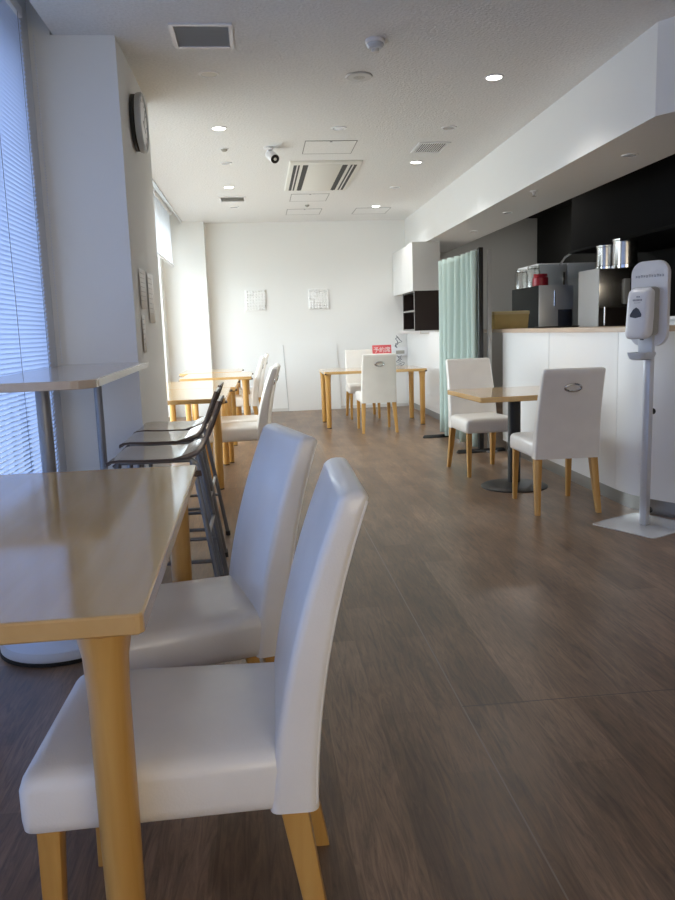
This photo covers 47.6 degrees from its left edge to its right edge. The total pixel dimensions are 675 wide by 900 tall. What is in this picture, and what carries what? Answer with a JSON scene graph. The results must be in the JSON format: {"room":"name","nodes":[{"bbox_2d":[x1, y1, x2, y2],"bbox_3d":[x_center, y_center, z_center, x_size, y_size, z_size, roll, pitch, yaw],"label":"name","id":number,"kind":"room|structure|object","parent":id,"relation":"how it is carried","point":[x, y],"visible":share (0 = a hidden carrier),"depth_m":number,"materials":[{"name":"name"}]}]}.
{"room":"eatery","nodes":[
{"label":"eatery","id":0,"kind":"room"},
{"bbox_2d":[0,256,170,474],"bbox_3d":[-1.832,-0.911,4.222,0.150,2.965,14.150,-3,9,-5],"label":"wall","id":1,"kind":"structure","parent":0,"point":[160,260],"depth_m":10.65,"materials":[{"name":"white paint"}]},
{"bbox_2d":[0,348,16,473],"bbox_3d":[-1.462,-0.260,0.750,0.060,2.600,6.650,-3,9,-5],"label":"window","id":2,"kind":"structure","parent":1,"relation":"in","point":[4,348],"depth_m":4.10,"materials":[{"name":"blue glass"}]},
{"bbox_2d":[17,0,66,472],"bbox_3d":[-1.629,-0.895,4.108,0.110,2.955,0.240,-3,9,-5],"label":"trim","id":3,"kind":"structure","parent":1,"relation":"attached to","point":[25,39],"depth_m":4.12,"materials":[{"name":"white plastic"}]},
{"bbox_2d":[25,0,171,470],"bbox_3d":[-1.512,-1.019,4.844,0.615,2.965,1.220,-3,9,-5],"label":"wall column","id":4,"kind":"structure","parent":0,"point":[100,189],"depth_m":4.24,"materials":[{"name":"white paint"}]},
{"bbox_2d":[129,92,148,153],"bbox_3d":[-1.190,-1.960,4.592,0.068,0.340,0.340,-3,9,-5],"label":"wall clock","id":5,"kind":"object","parent":4,"relation":"attached to","point":[138,118],"visible":1,"depth_m":4.49,"materials":[{"name":"grey plastic"}]},
{"bbox_2d":[140,96,147,149],"bbox_3d":[-1.169,-1.961,4.594,0.011,0.308,0.308,-3,9,-5],"label":"clock face","id":6,"kind":"object","parent":5,"relation":"on","point":[143,112],"depth_m":4.59,"materials":[{"name":"white metal"}]},
{"bbox_2d":[139,268,147,308],"bbox_3d":[-1.176,-0.972,4.631,0.004,0.241,0.305,-3,9,-7],"label":"paper notice","id":7,"kind":"object","parent":4,"relation":"attached to","point":[142,278],"visible":1,"depth_m":4.64,"materials":[{"name":"white paper"}]},
{"bbox_2d":[142,316,146,352],"bbox_3d":[-1.159,-0.695,4.594,0.004,0.223,0.164,-3,9,-8],"label":"paper notice","id":8,"kind":"object","parent":4,"relation":"attached to","point":[143,317],"visible":1,"depth_m":4.61,"materials":[{"name":"white paper"}]},
{"bbox_2d":[147,273,155,322],"bbox_3d":[-1.208,-0.981,4.962,0.004,0.318,0.303,-3,9,-7],"label":"paper notice","id":9,"kind":"object","parent":4,"relation":"attached to","point":[149,276],"visible":1,"depth_m":4.97,"materials":[{"name":"white paper"}]},
{"bbox_2d":[153,185,168,206],"bbox_3d":[-1.758,-2.431,3.999,0.500,0.100,14.350,-3,9,-5],"label":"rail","id":10,"kind":"structure","parent":0,"point":[153,185],"depth_m":9.84,"materials":[{"name":"white metal"}]},
{"bbox_2d":[153,190,173,266],"bbox_3d":[-2.183,-2.756,9.625,0.056,0.743,1.720,-3,9,-5],"label":"roller shade","id":11,"kind":"object","parent":10,"relation":"hanging from","point":[162,212],"visible":0.85,"depth_m":9.51,"materials":[{"name":"white fabric"}]},
{"bbox_2d":[163,207,212,416],"bbox_3d":[-2.167,-1.970,11.108,0.600,2.965,0.220,-3,9,-5],"label":"wall","id":12,"kind":"structure","parent":0,"point":[185,283],"depth_m":10.98,"materials":[{"name":"white paint"}]},
{"bbox_2d":[152,178,181,222],"bbox_3d":[-1.919,-2.802,8.023,0.025,0.032,5.630,-3,9,-5],"label":"trim","id":13,"kind":"structure","parent":12,"relation":"attached to","point":[154,183],"depth_m":9.00,"materials":[{"name":"silver metal"}]},
{"bbox_2d":[0,402,674,899],"bbox_3d":[1.002,0.468,4.724,5.850,0.100,14.350,-3,9,-5],"label":"floor","id":14,"kind":"structure","parent":0,"point":[498,722],"depth_m":2.36,"materials":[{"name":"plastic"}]},
{"bbox_2d":[0,362,148,667],"bbox_3d":[-1.164,0.158,3.485,0.493,1.036,1.826,-3,9,-8],"label":"bar table","id":15,"kind":"object","parent":14,"relation":"on","point":[73,376],"visible":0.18,"depth_m":2.84,"materials":[{"name":"white"}]},
{"bbox_2d":[0,465,201,899],"bbox_3d":[-0.759,0.542,1.836,0.828,0.758,1.356,-3,9,-6],"label":"cafe table","id":16,"kind":"object","parent":14,"relation":"on","point":[85,555],"visible":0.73,"depth_m":1.34,"materials":[{"name":"brown wood"}]},
{"bbox_2d":[105,395,228,576],"bbox_3d":[-0.715,0.238,3.287,0.490,0.910,0.423,-3,9,-5],"label":"bar stool","id":17,"kind":"object","parent":14,"relation":"on","point":[130,456],"visible":0.7,"depth_m":3.15,"materials":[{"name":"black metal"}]},
{"bbox_2d":[119,387,227,575],"bbox_3d":[-0.808,0.161,3.804,0.490,0.910,0.423,-3,9,-5],"label":"bar stool","id":18,"kind":"object","parent":14,"relation":"on","point":[145,438],"visible":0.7,"depth_m":3.68,"materials":[{"name":"silver metal"}]},
{"bbox_2d":[133,382,230,550],"bbox_3d":[-0.859,0.093,4.247,0.490,0.910,0.423,-3,9,-5],"label":"bar stool","id":19,"kind":"object","parent":14,"relation":"on","point":[176,425],"visible":0.42,"depth_m":4.30,"materials":[{"name":"silver metal"}]},
{"bbox_2d":[19,457,368,899],"bbox_3d":[-0.251,0.501,1.501,0.609,0.906,0.433,-3,9,-4],"label":"upholstered chair","id":20,"kind":"object","parent":14,"relation":"on","point":[209,740],"visible":0.95,"depth_m":1.32,"materials":[{"name":"white leather"}]},
{"bbox_2d":[167,387,232,489],"bbox_3d":[-1.278,-0.112,6.343,0.808,0.701,1.200,-3,9,-5],"label":"cafe table","id":21,"kind":"object","parent":14,"relation":"on","point":[203,395],"visible":0.33,"depth_m":5.85,"materials":[{"name":"brown wood"}]},
{"bbox_2d":[166,379,239,462],"bbox_3d":[-1.362,-0.296,7.542,0.808,0.701,1.200,-3,9,-5],"label":"cafe table","id":22,"kind":"object","parent":14,"relation":"on","point":[231,405],"visible":0.33,"depth_m":7.45,"materials":[{"name":"brown wood"}]},
{"bbox_2d":[179,368,243,420],"bbox_3d":[-1.652,-0.708,10.255,0.808,0.701,0.960,-3,9,-5],"label":"cafe table","id":23,"kind":"object","parent":14,"relation":"on","point":[238,409],"visible":0.34,"depth_m":10.04,"materials":[{"name":"brown wood"}]},
{"bbox_2d":[178,372,252,420],"bbox_3d":[-1.407,-0.544,9.146,0.828,0.701,1.100,-3,9,-5],"label":"cafe table","id":24,"kind":"object","parent":14,"relation":"on","point":[244,377],"visible":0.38,"depth_m":8.65,"materials":[{"name":"brown wood"}]},
{"bbox_2d":[129,423,316,668],"bbox_3d":[-0.385,0.413,2.099,0.609,0.906,0.433,-5,9,-19],"label":"upholstered chair","id":25,"kind":"object","parent":14,"relation":"on","point":[237,615],"visible":0.73,"depth_m":1.97,"materials":[{"name":"white leather"}]},
{"bbox_2d":[202,366,277,477],"bbox_3d":[-0.769,-0.200,6.123,0.609,0.906,0.433,-3,9,-5],"label":"upholstered chair","id":26,"kind":"object","parent":14,"relation":"on","point":[235,431],"visible":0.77,"depth_m":5.93,"materials":[{"name":"white leather"}]},
{"bbox_2d":[236,356,264,414],"bbox_3d":[-1.135,-0.633,8.988,0.609,0.906,0.433,-3,9,-5],"label":"upholstered chair","id":27,"kind":"object","parent":14,"relation":"on","point":[253,398],"visible":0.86,"depth_m":8.80,"materials":[{"name":"white leather"}]},
{"bbox_2d":[221,363,280,423],"bbox_3d":[-0.783,-0.281,6.648,0.609,0.906,0.433,-3,9,-5],"label":"upholstered chair","id":28,"kind":"object","parent":14,"relation":"on","point":[241,418],"visible":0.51,"depth_m":6.46,"materials":[{"name":"white leather"}]},
{"bbox_2d":[239,353,268,403],"bbox_3d":[-1.200,-0.819,10.204,0.609,0.906,0.433,-3,9,-5],"label":"upholstered chair","id":29,"kind":"object","parent":14,"relation":"on","point":[266,355],"visible":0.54,"depth_m":10.01,"materials":[{"name":"white leather"}]},
{"bbox_2d":[283,344,340,410],"bbox_3d":[-0.378,-1.095,11.524,0.847,0.990,0.025,-3,9,-5],"label":"board","id":30,"kind":"object","parent":14,"relation":"on","point":[302,363],"visible":1,"depth_m":11.51,"materials":[{"name":"white"}]},
{"bbox_2d":[345,349,380,419],"bbox_3d":[0.334,-0.904,10.420,0.433,0.906,0.609,-3,9,-5],"label":"upholstered chair","id":31,"kind":"object","parent":14,"relation":"on","point":[353,358],"visible":0.69,"depth_m":10.55,"materials":[{"name":"white leather"}]},
{"bbox_2d":[319,365,426,428],"bbox_3d":[0.432,-0.681,9.671,1.250,0.691,0.868,-3,9,-5],"label":"cafe table","id":32,"kind":"object","parent":14,"relation":"on","point":[325,374],"visible":1,"depth_m":9.38,"materials":[{"name":"brown wood"}]},
{"bbox_2d":[372,345,391,353],"bbox_3d":[0.550,-1.149,9.457,0.236,0.292,0.125,-3,9,-5],"label":"table sign","id":33,"kind":"object","parent":32,"relation":"on","point":[376,349],"visible":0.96,"depth_m":9.44,"materials":[{"name":"red"}]},
{"bbox_2d":[355,353,398,433],"bbox_3d":[0.455,-0.674,8.913,0.433,0.906,0.609,-3,9,-5],"label":"upholstered chair","id":34,"kind":"object","parent":14,"relation":"on","point":[378,376],"visible":1,"depth_m":8.68,"materials":[{"name":"white leather"}]},
{"bbox_2d":[423,247,505,453],"bbox_3d":[1.218,-0.992,7.635,0.480,1.875,1.221,-3,9,-10],"label":"screen","id":35,"kind":"object","parent":14,"relation":"on","point":[460,276],"visible":0.8,"depth_m":7.47,"materials":[{"name":"green fabric"}]},
{"bbox_2d":[438,250,477,446],"bbox_3d":[1.202,-1.005,7.659,0.138,1.809,1.166,-3,9,-10],"label":"curtain","id":36,"kind":"object","parent":35,"relation":"hanging from","point":[458,275],"depth_m":7.55,"materials":[{"name":"green fabric"}]},
{"bbox_2d":[445,358,507,477],"bbox_3d":[1.158,-0.283,6.248,0.433,0.906,0.609,-3,9,-9],"label":"upholstered chair","id":37,"kind":"object","parent":14,"relation":"on","point":[469,417],"visible":0.91,"depth_m":6.37,"materials":[{"name":"white leather"}]},
{"bbox_2d":[486,249,497,452],"bbox_3d":[1.411,-0.909,7.110,0.100,1.860,0.200,-3,9,-5],"label":"panel","id":38,"kind":"object","parent":14,"relation":"on","point":[489,251],"visible":0.65,"depth_m":7.04,"materials":[{"name":"grey metal"}]},
{"bbox_2d":[447,386,547,492],"bbox_3d":[1.286,-0.079,5.576,0.770,0.700,0.770,-3,9,-8],"label":"pedestal table","id":39,"kind":"object","parent":14,"relation":"on","point":[513,396],"visible":0.64,"depth_m":5.51,"materials":[{"name":"brown wood"}]},
{"bbox_2d":[518,262,595,325],"bbox_3d":[2.830,-1.401,9.840,0.800,1.900,0.760,-3,9,-5],"label":"refrigerator","id":40,"kind":"object","parent":14,"relation":"on","point":[567,273],"visible":0.18,"depth_m":9.37,"materials":[{"name":"dark stainless steel"},{"name":"black metal"}]},
{"bbox_2d":[510,367,605,515],"bbox_3d":[1.403,-0.083,4.906,0.433,0.906,0.609,-3,9,-4],"label":"upholstered chair","id":41,"kind":"object","parent":14,"relation":"on","point":[569,400],"visible":1,"depth_m":4.68,"materials":[{"name":"white leather"}]},
{"bbox_2d":[503,331,674,517],"bbox_3d":[2.406,-0.201,4.798,1.143,1.105,5.215,-6,10,-22],"label":"counter","id":42,"kind":"object","parent":14,"relation":"on","point":[525,355],"depth_m":4.91,"materials":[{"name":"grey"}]},
{"bbox_2d":[483,325,674,332],"bbox_3d":[2.320,-0.811,5.037,1.286,0.032,5.872,-5,9,-20],"label":"countertop","id":43,"kind":"structure","parent":42,"relation":"on","point":[671,327],"depth_m":5.67,"materials":[{"name":"brown wood"}]},
{"bbox_2d":[492,310,529,328],"bbox_3d":[1.682,-1.283,7.554,0.366,0.170,0.242,-3,9,-5],"label":"storage box","id":44,"kind":"object","parent":43,"relation":"on","point":[500,319],"visible":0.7,"depth_m":7.44,"materials":[{"name":"beige"}]},
{"bbox_2d":[535,325,579,327],"bbox_3d":[1.933,-1.089,6.765,0.224,0.012,0.544,-3,9,-5],"label":"serving tray","id":45,"kind":"object","parent":43,"relation":"on","point":[577,325],"visible":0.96,"depth_m":6.53,"materials":[{"name":"black metal"}]},
{"bbox_2d":[669,316,674,324],"bbox_3d":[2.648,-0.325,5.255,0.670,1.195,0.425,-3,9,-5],"label":"container","id":46,"kind":"object","parent":43,"relation":"on","point":[672,318],"visible":0.02,"depth_m":5.24,"materials":[{"name":"white"}]},
{"bbox_2d":[593,260,674,538],"bbox_3d":[1.751,-0.301,4.319,0.420,1.494,0.420,-8,10,-32],"label":"stand","id":47,"kind":"object","parent":14,"relation":"on","point":[657,273],"visible":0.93,"depth_m":4.30,"materials":[{"name":"silver metal"}]},
{"bbox_2d":[627,352,655,359],"bbox_3d":[1.687,-0.520,4.247,0.135,0.043,0.118,-8,10,-32],"label":"drip tray","id":48,"kind":"object","parent":47,"relation":"attached to","point":[632,355],"depth_m":4.21,"materials":[{"name":"white plastic"}]},
{"bbox_2d":[625,286,659,359],"bbox_3d":[1.679,-0.695,4.219,0.138,0.397,0.150,-8,10,-32],"label":"soap dispenser","id":49,"kind":"object","parent":47,"relation":"attached to","point":[642,317],"visible":1,"depth_m":4.17,"materials":[{"name":"grey plastic"}]},
{"bbox_3d":[2.842,-0.524,7.585,1.290,0.860,3.700,-3,9,-5],"label":"bench","id":50,"kind":"object","parent":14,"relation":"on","visible":0},
{"bbox_2d":[512,284,572,327],"bbox_3d":[2.311,-1.466,8.613,0.380,0.720,1.010,-3,9,-5],"label":"coffee machine","id":51,"kind":"object","parent":50,"relation":"on","point":[548,305],"visible":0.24,"depth_m":8.23,"materials":[{"name":"silver metal"}]},
{"bbox_2d":[532,274,547,285],"bbox_3d":[2.223,-1.861,8.386,0.170,0.134,0.170,-3,9,-5],"label":"storage jar","id":52,"kind":"object","parent":51,"relation":"on","point":[538,279],"visible":0.88,"depth_m":8.32,"materials":[{"name":"red ceramic"}]},
{"bbox_2d":[578,268,633,326],"bbox_3d":[2.636,-1.314,7.299,0.508,0.800,0.475,-3,9,-5],"label":"coffee machine","id":53,"kind":"object","parent":50,"relation":"on","point":[603,294],"visible":0.5,"depth_m":7.09,"materials":[{"name":"silver metal"}]},
{"bbox_2d":[596,244,612,268],"bbox_3d":[2.571,-1.844,7.341,0.176,0.237,0.176,-3,9,-5],"label":"metal canister","id":54,"kind":"object","parent":53,"relation":"on","point":[604,252],"visible":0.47,"depth_m":7.27,"materials":[{"name":"silver metal"}]},
{"bbox_2d":[612,238,637,267],"bbox_3d":[2.697,-1.843,7.177,0.236,0.277,0.236,-3,9,-5],"label":"metal canister","id":55,"kind":"object","parent":53,"relation":"on","point":[625,253],"visible":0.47,"depth_m":7.09,"materials":[{"name":"silver metal"}]},
{"bbox_2d":[29,0,674,223],"bbox_3d":[1.153,-2.413,4.302,5.355,0.220,14.350,-3,9,-5],"label":"ceiling","id":56,"kind":"structure","parent":0,"point":[283,85],"depth_m":4.99,"materials":[{"name":"white paint"}]},
{"bbox_2d":[0,0,59,474],"bbox_3d":[-1.440,-0.706,3.125,0.032,2.730,1.750,-3,9,-5],"label":"blind","id":57,"kind":"object","parent":56,"relation":"hanging from","point":[23,326],"visible":0.73,"depth_m":3.59,"materials":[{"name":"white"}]},
{"bbox_2d":[31,13,62,362],"bbox_3d":[-1.557,-1.375,4.104,0.009,1.820,0.010,-8,11,-35],"label":"chain","id":58,"kind":"object","parent":57,"relation":"hanging from","point":[31,13],"visible":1,"depth_m":4.10,"materials":[{"name":"white"}]},
{"bbox_2d":[168,23,233,48],"bbox_3d":[-0.727,-2.226,4.121,0.328,0.010,0.340,-3,9,-5],"label":"ceiling vent","id":59,"kind":"object","parent":56,"relation":"in","point":[184,35],"visible":1,"depth_m":4.12,"materials":[{"name":"white plastic"}]},
{"bbox_2d":[199,70,218,77],"bbox_3d":[-0.793,-2.321,4.730,0.129,0.006,0.129,-3,9,-5],"label":"recessed light","id":60,"kind":"object","parent":56,"relation":"in","point":[206,74],"visible":1,"depth_m":4.73,"materials":[{"name":"white plastic"}]},
{"bbox_2d":[211,126,226,130],"bbox_3d":[-0.925,-2.509,5.973,0.129,0.006,0.129,-3,9,-5],"label":"recessed light","id":61,"kind":"object","parent":56,"relation":"in","point":[216,128],"visible":1,"depth_m":5.97,"materials":[{"name":"white plastic"}]},
{"bbox_2d":[220,162,231,164],"bbox_3d":[-1.049,-2.696,7.199,0.114,0.006,0.114,-3,9,-5],"label":"recessed light","id":62,"kind":"object","parent":56,"relation":"in","point":[222,163],"visible":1,"depth_m":7.20,"materials":[{"name":"white plastic"}]},
{"bbox_2d":[219,196,245,201],"bbox_3d":[-1.248,-2.983,9.102,0.310,0.010,0.330,-3,9,-5],"label":"ceiling vent","id":63,"kind":"object","parent":56,"relation":"in","point":[221,198],"visible":1,"depth_m":9.08,"materials":[{"name":"white plastic"}]},
{"bbox_2d":[263,146,278,163],"bbox_3d":[-0.576,-2.550,6.631,0.103,0.151,0.166,-6,10,-26],"label":"security camera","id":64,"kind":"object","parent":56,"relation":"attached to","point":[270,154],"visible":1,"depth_m":6.60,"materials":[{"name":"white plastic"}]},
{"bbox_2d":[286,209,321,214],"bbox_3d":[-0.455,-3.193,10.266,0.462,0.005,0.480,-3,9,-5],"label":"ceiling hatch","id":65,"kind":"object","parent":56,"relation":"attached to","point":[289,211],"visible":1,"depth_m":10.27,"materials":[{"name":"grey"}]},
{"bbox_2d":[289,193,329,201],"bbox_3d":[-0.342,-3.030,9.194,0.450,0.005,0.500,-3,9,-5],"label":"ceiling hatch","id":66,"kind":"object","parent":56,"relation":"attached to","point":[294,197],"visible":1,"depth_m":9.18,"materials":[{"name":"grey"}]},
{"bbox_2d":[284,160,362,190],"bbox_3d":[-0.178,-2.831,7.950,0.696,0.027,1.470,-3,9,-5],"label":"air conditioner","id":67,"kind":"object","parent":56,"relation":"attached to","point":[311,175],"visible":1,"depth_m":7.77,"materials":[{"name":"white plastic"}]},
{"bbox_2d":[302,140,357,153],"bbox_3d":[-0.075,-2.654,6.716,0.448,0.005,0.480,-3,9,-5],"label":"ceiling hatch","id":68,"kind":"object","parent":56,"relation":"attached to","point":[329,146],"visible":1,"depth_m":6.70,"materials":[{"name":"grey"}]},
{"bbox_2d":[331,126,346,130],"bbox_3d":[0.012,-2.559,6.091,0.129,0.006,0.129,-3,9,-5],"label":"recessed light","id":69,"kind":"object","parent":56,"relation":"in","point":[336,128],"visible":1,"depth_m":6.09,"materials":[{"name":"white plastic"}]},
{"bbox_2d":[345,71,372,81],"bbox_3d":[0.137,-2.370,4.862,0.174,0.011,0.174,-3,9,-5],"label":"ceiling speaker","id":70,"kind":"object","parent":56,"relation":"attached to","point":[360,76],"visible":1,"depth_m":4.84,"materials":[{"name":"grey plastic"}]},
{"bbox_2d":[353,76,364,79],"bbox_3d":[0.137,-2.369,4.862,0.150,0.009,0.150,-3,9,-5],"label":"grille","id":71,"kind":"object","parent":70,"relation":"attached to","point":[354,77],"depth_m":4.87,"materials":[{"name":"grey"}]},
{"bbox_2d":[352,207,390,213],"bbox_3d":[0.453,-3.240,10.375,0.468,0.005,0.515,-3,9,-5],"label":"ceiling hatch","id":72,"kind":"object","parent":56,"relation":"attached to","point":[384,210],"visible":1,"depth_m":10.37,"materials":[{"name":"grey"}]},
{"bbox_2d":[365,36,384,52],"bbox_3d":[0.210,-2.252,4.271,0.110,0.066,0.110,-3,9,-5],"label":"smoke detector","id":73,"kind":"object","parent":56,"relation":"attached to","point":[375,43],"visible":1,"depth_m":4.24,"materials":[{"name":"white plastic"}]},
{"bbox_2d":[409,161,422,163],"bbox_3d":[0.762,-2.792,7.429,0.129,0.006,0.129,-3,9,-5],"label":"recessed light","id":74,"kind":"object","parent":56,"relation":"in","point":[411,162],"visible":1,"depth_m":7.43,"materials":[{"name":"white plastic"}]},
{"bbox_2d":[411,142,450,152],"bbox_3d":[0.828,-2.700,6.836,0.280,0.010,0.375,-3,9,-5],"label":"ceiling vent","id":75,"kind":"object","parent":56,"relation":"in","point":[421,147],"visible":1,"depth_m":6.82,"materials":[{"name":"white plastic"}]},
{"bbox_2d":[441,125,456,129],"bbox_3d":[0.902,-2.604,6.187,0.129,0.006,0.129,-3,9,-5],"label":"recessed light","id":76,"kind":"object","parent":56,"relation":"in","point":[449,127],"visible":1,"depth_m":6.17,"materials":[{"name":"white plastic"}]},
{"bbox_2d":[484,74,503,80],"bbox_3d":[1.016,-2.418,4.970,0.129,0.006,0.129,-3,9,-5],"label":"recessed light","id":77,"kind":"object","parent":56,"relation":"in","point":[492,77],"visible":1,"depth_m":4.97,"materials":[{"name":"white plastic"}]},
{"bbox_2d":[559,154,674,265],"bbox_3d":[3.046,-2.312,6.950,0.875,0.917,3.763,-3,9,-5],"label":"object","id":78,"kind":"object","parent":56,"relation":"hanging from","point":[638,205],"visible":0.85,"depth_m":6.98,"materials":[{"name":"black paint"}]},
{"bbox_2d":[204,218,536,409],"bbox_3d":[0.228,-2.111,11.497,5.850,2.965,0.140,-3,9,-5],"label":"wall","id":79,"kind":"structure","parent":0,"point":[352,260],"depth_m":11.36,"materials":[{"name":"white paint"}]},
{"bbox_2d":[245,290,265,310],"bbox_3d":[-1.204,-2.198,11.257,0.295,0.295,0.055,-3,9,-5],"label":"picture","id":80,"kind":"object","parent":79,"relation":"attached to","point":[255,299],"visible":1,"depth_m":11.26,"materials":[{"name":"white paper"}]},
{"bbox_2d":[308,289,328,308],"bbox_3d":[-0.277,-2.238,11.347,0.300,0.295,0.055,-3,9,-5],"label":"picture","id":81,"kind":"object","parent":79,"relation":"attached to","point":[318,298],"visible":1,"depth_m":11.34,"materials":[{"name":"white paper"}]},
{"bbox_2d":[242,403,407,412],"bbox_3d":[-0.375,-0.629,11.605,2.930,0.045,0.008,-3,9,-5],"label":"baseboard","id":82,"kind":"structure","parent":79,"relation":"attached to","point":[398,404],"depth_m":11.66,"materials":[{"name":"white"}]},
{"bbox_2d":[392,336,406,365],"bbox_3d":[0.940,-1.457,11.581,0.220,0.547,0.074,-3,9,-5],"label":"box","id":83,"kind":"object","parent":79,"relation":"attached to","point":[400,351],"visible":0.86,"depth_m":11.55,"materials":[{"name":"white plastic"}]},
{"bbox_2d":[396,350,404,353],"bbox_3d":[0.947,-1.478,11.554,0.130,0.050,0.006,-3,9,-5],"label":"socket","id":84,"kind":"object","parent":83,"relation":"attached to","point":[397,351],"depth_m":11.55,"materials":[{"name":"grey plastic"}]},
{"bbox_2d":[407,333,439,413],"bbox_3d":[1.321,-1.029,10.086,0.190,1.010,3.180,-3,9,-5],"label":"wall","id":85,"kind":"structure","parent":0,"point":[422,349],"depth_m":10.28,"materials":[{"name":"white paint"}]},
{"bbox_2d":[398,330,438,333],"bbox_3d":[1.239,-1.544,9.999,0.320,0.038,3.178,-3,9,-5],"label":"shelf ledge","id":86,"kind":"object","parent":85,"relation":"on","point":[423,331],"visible":0.48,"depth_m":10.16,"materials":[{"name":"white"}]},
{"bbox_2d":[403,290,438,330],"bbox_3d":[1.142,-1.894,10.460,0.350,0.515,0.810,-3,9,-5],"label":"open shelf","id":87,"kind":"object","parent":86,"relation":"on","point":[420,308],"visible":0.83,"depth_m":10.08,"materials":[{"name":"black wood"}]},
{"bbox_2d":[414,403,439,419],"bbox_3d":[1.336,-0.487,10.175,0.155,0.090,3.170,-3,9,-5],"label":"baseboard","id":88,"kind":"structure","parent":85,"relation":"attached to","point":[431,413],"depth_m":10.30,"materials":[{"name":"grey"}]},
{"bbox_2d":[404,16,674,251],"bbox_3d":[2.075,-2.417,6.294,1.714,0.485,10.466,-4,9,-14],"label":"ceiling soffit","id":89,"kind":"structure","parent":0,"point":[576,145],"depth_m":5.52,"materials":[{"name":"white paint"}]},
{"bbox_2d":[392,241,439,295],"bbox_3d":[1.082,-2.505,10.695,0.367,0.623,1.491,-3,9,-5],"label":"upper cabinet","id":90,"kind":"object","parent":89,"relation":"attached to","point":[415,265],"visible":0.92,"depth_m":9.99,"materials":[{"name":"white laminate"}]},
{"bbox_2d":[530,190,537,196],"bbox_3d":[1.655,-2.158,6.450,0.070,0.046,0.070,-3,9,-5],"label":"sprinkler head","id":91,"kind":"object","parent":89,"relation":"attached to","point":[533,192],"visible":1,"depth_m":6.43},
{"bbox_2d":[621,153,638,157],"bbox_3d":[1.978,-1.991,5.175,0.114,0.006,0.114,-3,9,-5],"label":"recessed light","id":92,"kind":"object","parent":89,"relation":"in","point":[628,154],"visible":1,"depth_m":5.17,"materials":[{"name":"white plastic"}]},
{"bbox_2d":[537,204,674,315],"bbox_3d":[3.814,-1.085,4.779,0.100,2.765,14.150,-3,9,-5],"label":"wall","id":93,"kind":"structure","parent":0,"point":[553,228],"depth_m":10.56,"materials":[{"name":"black paint"}]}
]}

